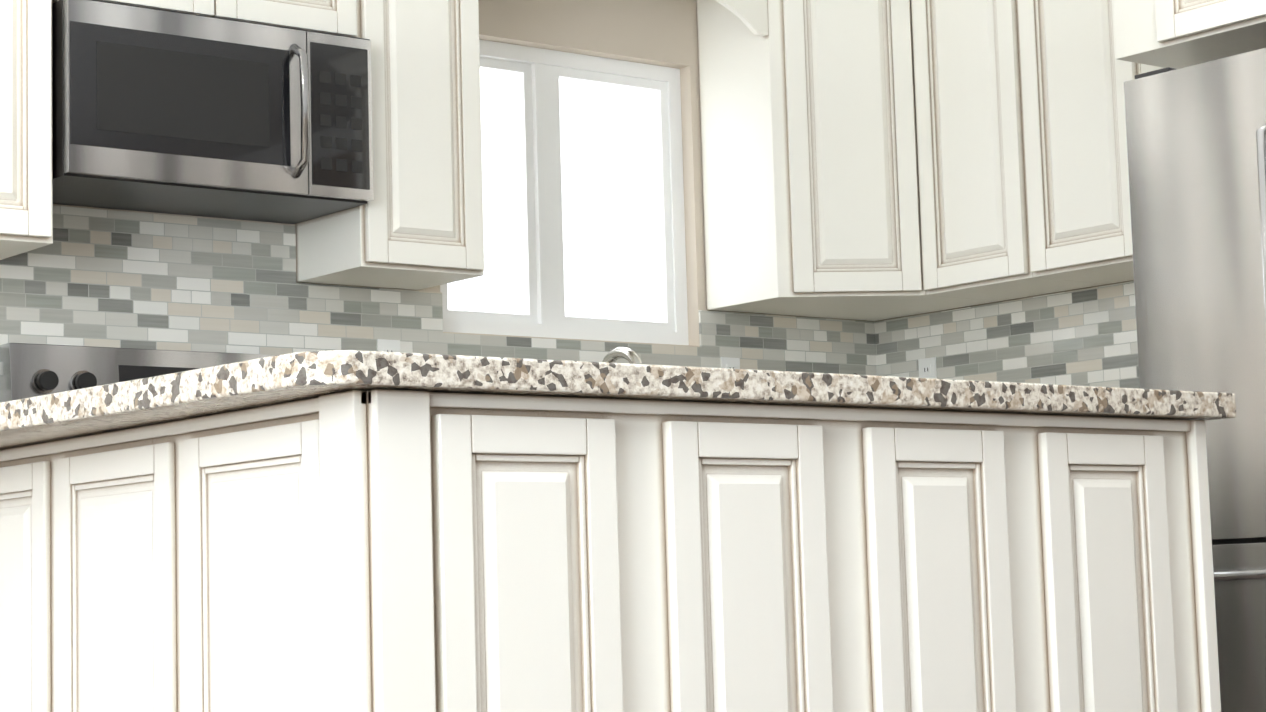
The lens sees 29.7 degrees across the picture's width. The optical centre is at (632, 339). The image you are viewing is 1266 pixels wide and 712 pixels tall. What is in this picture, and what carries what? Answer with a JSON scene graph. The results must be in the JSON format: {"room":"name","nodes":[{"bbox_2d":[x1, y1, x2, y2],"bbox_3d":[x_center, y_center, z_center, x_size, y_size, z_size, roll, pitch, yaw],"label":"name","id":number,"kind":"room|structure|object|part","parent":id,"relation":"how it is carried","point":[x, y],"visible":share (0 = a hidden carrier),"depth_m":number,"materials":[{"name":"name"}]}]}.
{"room":"kitchen","nodes":[
{"label":"kitchen","id":0,"kind":"room"},
{"bbox_2d":[53,0,873,346],"bbox_3d":[-2.513,-0.092,5.165,8.644,2.657,0.160,3,-8,-38],"label":"wall","id":1,"kind":"structure","parent":0,"point":[659,32],"depth_m":7.18,"materials":[{"name":"beige paint"}]},
{"bbox_2d":[0,0,58,259],"bbox_3d":[-1.677,-0.808,5.592,0.541,1.184,0.348,3,-8,-38],"label":"upper cabinet","id":2,"kind":"object","parent":1,"relation":"attached to","point":[26,121],"depth_m":5.55,"materials":[{"name":"white wood"}]},
{"bbox_2d":[98,0,243,20],"bbox_3d":[-1.284,-1.075,5.938,0.479,0.602,0.348,3,-8,-38],"label":"upper cabinet","id":3,"kind":"object","parent":1,"relation":"attached to","point":[226,9],"depth_m":5.86,"materials":[{"name":"white wood"}]},
{"bbox_2d":[244,0,367,38],"bbox_3d":[-1.002,-1.059,6.159,0.479,0.602,0.348,3,-8,-38],"label":"upper cabinet","id":4,"kind":"object","parent":1,"relation":"attached to","point":[338,17],"depth_m":6.06,"materials":[{"name":"white wood"}]},
{"bbox_2d":[52,0,373,223],"bbox_3d":[-1.092,-0.558,5.946,0.828,0.421,0.460,3,-8,-38],"label":"microwave","id":5,"kind":"object","parent":4,"relation":"attached to","point":[163,111],"visible":1,"depth_m":5.80,"materials":[{"name":"grey metal"}]},
{"bbox_3d":[-0.822,-0.570,5.909,0.021,0.339,0.067,3,-8,-38],"label":"handle","id":6,"kind":"part","parent":5,"relation":"part of","materials":[{"name":"silver metal"}]},
{"bbox_2d":[295,0,483,289],"bbox_3d":[-0.655,-0.750,6.392,0.381,1.184,0.348,3,-8,-38],"label":"upper cabinet","id":7,"kind":"object","parent":1,"relation":"attached to","point":[422,227],"depth_m":6.24,"materials":[{"name":"white wood"}]},
{"bbox_2d":[0,206,875,375],"bbox_3d":[-0.651,0.052,6.510,3.642,0.684,0.007,3,-8,-38],"label":"tile backsplash","id":8,"kind":"structure","parent":1,"relation":"attached to","point":[103,278],"depth_m":6.24,"materials":[{"name":"tile"}]},
{"bbox_2d":[377,339,399,351],"bbox_3d":[-0.662,0.058,6.489,0.072,0.116,0.008,3,-8,-38],"label":"electrical outlet","id":9,"kind":"object","parent":8,"relation":"attached to","point":[384,345],"visible":0.19,"depth_m":6.49,"materials":[{"name":"white plastic"}]},
{"bbox_2d":[721,357,739,368],"bbox_3d":[0.297,0.113,7.240,0.072,0.116,0.008,3,-8,-38],"label":"electrical outlet","id":10,"kind":"object","parent":8,"relation":"attached to","point":[730,363],"visible":0.17,"depth_m":7.24,"materials":[{"name":"white plastic"}]},
{"bbox_2d":[440,39,688,344],"bbox_3d":[-0.228,-0.420,7.016,0.930,0.860,0.060,3,-8,-38],"label":"window unit","id":11,"kind":"structure","parent":1,"relation":"in","point":[583,200],"depth_m":7.08,"materials":[{"name":"white plastic"}]},
{"bbox_2d":[697,0,1006,320],"bbox_3d":[0.673,-0.694,7.257,0.700,1.184,0.627,3,-8,-38],"label":"upper cabinet","id":12,"kind":"object","parent":1,"relation":"attached to","point":[870,160],"depth_m":7.04,"materials":[{"name":"white wood"}]},
{"bbox_2d":[874,280,1133,321],"bbox_3d":[3.880,-0.423,3.882,0.200,2.657,9.800,3,-8,-38],"label":"wall","id":13,"kind":"structure","parent":0,"point":[1002,301],"depth_m":7.22,"materials":[{"name":"beige paint"}]},
{"bbox_2d":[912,0,1056,299],"bbox_3d":[1.082,-0.737,6.984,0.398,1.184,0.528,3,-8,-38],"label":"upper cabinet","id":14,"kind":"object","parent":13,"relation":"attached to","point":[978,101],"depth_m":6.86,"materials":[{"name":"white wood"}]},
{"bbox_2d":[872,281,1139,387],"bbox_3d":[1.360,0.111,6.888,0.008,0.532,1.830,3,-8,-38],"label":"tile backsplash","id":15,"kind":"structure","parent":13,"relation":"attached to","point":[1088,336],"depth_m":7.12,"materials":[{"name":"tile"}]},
{"bbox_2d":[918,357,936,378],"bbox_3d":[0.917,0.116,7.440,0.008,0.116,0.072,3,-8,-38],"label":"electrical outlet","id":16,"kind":"object","parent":15,"relation":"attached to","point":[927,367],"visible":0.54,"depth_m":7.44,"materials":[{"name":"white plastic"}]},
{"bbox_2d":[1008,0,1162,291],"bbox_3d":[1.329,-0.774,6.712,0.347,1.184,0.489,3,-8,-38],"label":"upper cabinet","id":17,"kind":"object","parent":13,"relation":"attached to","point":[1080,79],"depth_m":6.55,"materials":[{"name":"white wood"}]},
{"bbox_2d":[1113,0,1265,68],"bbox_3d":[1.689,-1.095,6.021,0.660,0.720,0.740,3,-8,-38],"label":"upper cabinet","id":18,"kind":"object","parent":13,"relation":"attached to","point":[1177,34],"visible":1,"depth_m":5.91,"materials":[{"name":"white wood"}]},
{"bbox_3d":[0.540,0.779,1.206,8.644,0.120,10.000,3,-8,-38],"label":"floor","id":19,"kind":"structure","parent":0,"visible":0},
{"bbox_2d":[0,444,39,711],"bbox_3d":[-0.826,0.645,4.226,0.634,0.888,0.438,3,-8,-38],"label":"base cabinet","id":20,"kind":"object","parent":19,"relation":"on","point":[19,671],"depth_m":3.99,"materials":[{"name":"white wood"}]},
{"bbox_2d":[36,430,127,711],"bbox_3d":[-0.578,0.603,3.912,0.634,0.888,0.366,3,-8,-38],"label":"base cabinet","id":21,"kind":"object","parent":19,"relation":"on","point":[82,526],"depth_m":3.80,"materials":[{"name":"white wood"}]},
{"bbox_2d":[0,343,275,401],"bbox_3d":[-0.962,0.621,5.694,0.828,1.265,0.754,3,-8,-38],"label":"range","id":22,"kind":"object","parent":19,"relation":"on","point":[29,370],"visible":0.12,"depth_m":5.85,"materials":[{"name":"silver metal"}]},
{"bbox_3d":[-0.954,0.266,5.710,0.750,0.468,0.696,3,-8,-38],"label":"knob","id":23,"kind":"part","parent":22,"relation":"part of","materials":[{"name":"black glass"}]},
{"bbox_2d":[124,389,667,711],"bbox_3d":[-0.356,0.550,3.489,0.472,0.888,0.642,3,-8,-38],"label":"base cabinet","id":24,"kind":"object","parent":19,"relation":"on","point":[386,551],"depth_m":3.30,"materials":[{"name":"white wood"}]},
{"bbox_2d":[0,350,1235,449],"bbox_3d":[-0.631,0.218,4.681,2.075,0.044,2.847,3,-8,-38],"label":"countertop","id":25,"kind":"structure","parent":24,"relation":"on","point":[219,389],"depth_m":3.45,"materials":[{"name":"multicoloured stone"}]},
{"bbox_2d":[656,400,871,711],"bbox_3d":[-0.014,0.569,3.758,0.400,0.888,0.641,3,-8,-38],"label":"base cabinet","id":26,"kind":"object","parent":19,"relation":"on","point":[762,505],"depth_m":3.55,"materials":[{"name":"white wood"}]},
{"bbox_2d":[860,408,1039,711],"bbox_3d":[0.301,0.587,4.004,0.400,0.888,0.641,3,-8,-38],"label":"base cabinet","id":27,"kind":"object","parent":19,"relation":"on","point":[948,534],"depth_m":3.79,"materials":[{"name":"white wood"}]},
{"bbox_2d":[1024,414,1220,711],"bbox_3d":[0.641,0.606,4.271,0.466,0.888,0.642,3,-8,-38],"label":"base cabinet","id":28,"kind":"object","parent":19,"relation":"on","point":[1123,592],"depth_m":4.04,"materials":[{"name":"white wood"}]},
{"bbox_2d":[1124,48,1265,711],"bbox_3d":[1.796,0.244,5.432,1.001,1.795,0.910,3,-8,-38],"label":"refrigerator","id":29,"kind":"object","parent":19,"relation":"on","point":[1196,143],"visible":0.79,"depth_m":5.37,"materials":[{"name":"silver metal"}]},
{"bbox_3d":[0.189,0.798,5.886,3.018,0.888,1.856,3,-8,-38],"label":"base cabinet","id":30,"kind":"object","parent":19,"relation":"on","visible":0},
{"bbox_3d":[0.192,0.438,5.934,2.989,0.254,1.862,3,-8,-38],"label":"countertop","id":31,"kind":"structure","parent":30,"relation":"on","visible":0},
{"bbox_2d":[602,347,641,363],"bbox_3d":[-0.036,0.213,6.766,0.432,0.386,0.226,3,-8,-38],"label":"faucet","id":32,"kind":"object","parent":31,"relation":"on","point":[626,353],"visible":0.08,"depth_m":6.75,"materials":[{"name":"silver metal"}]}
]}

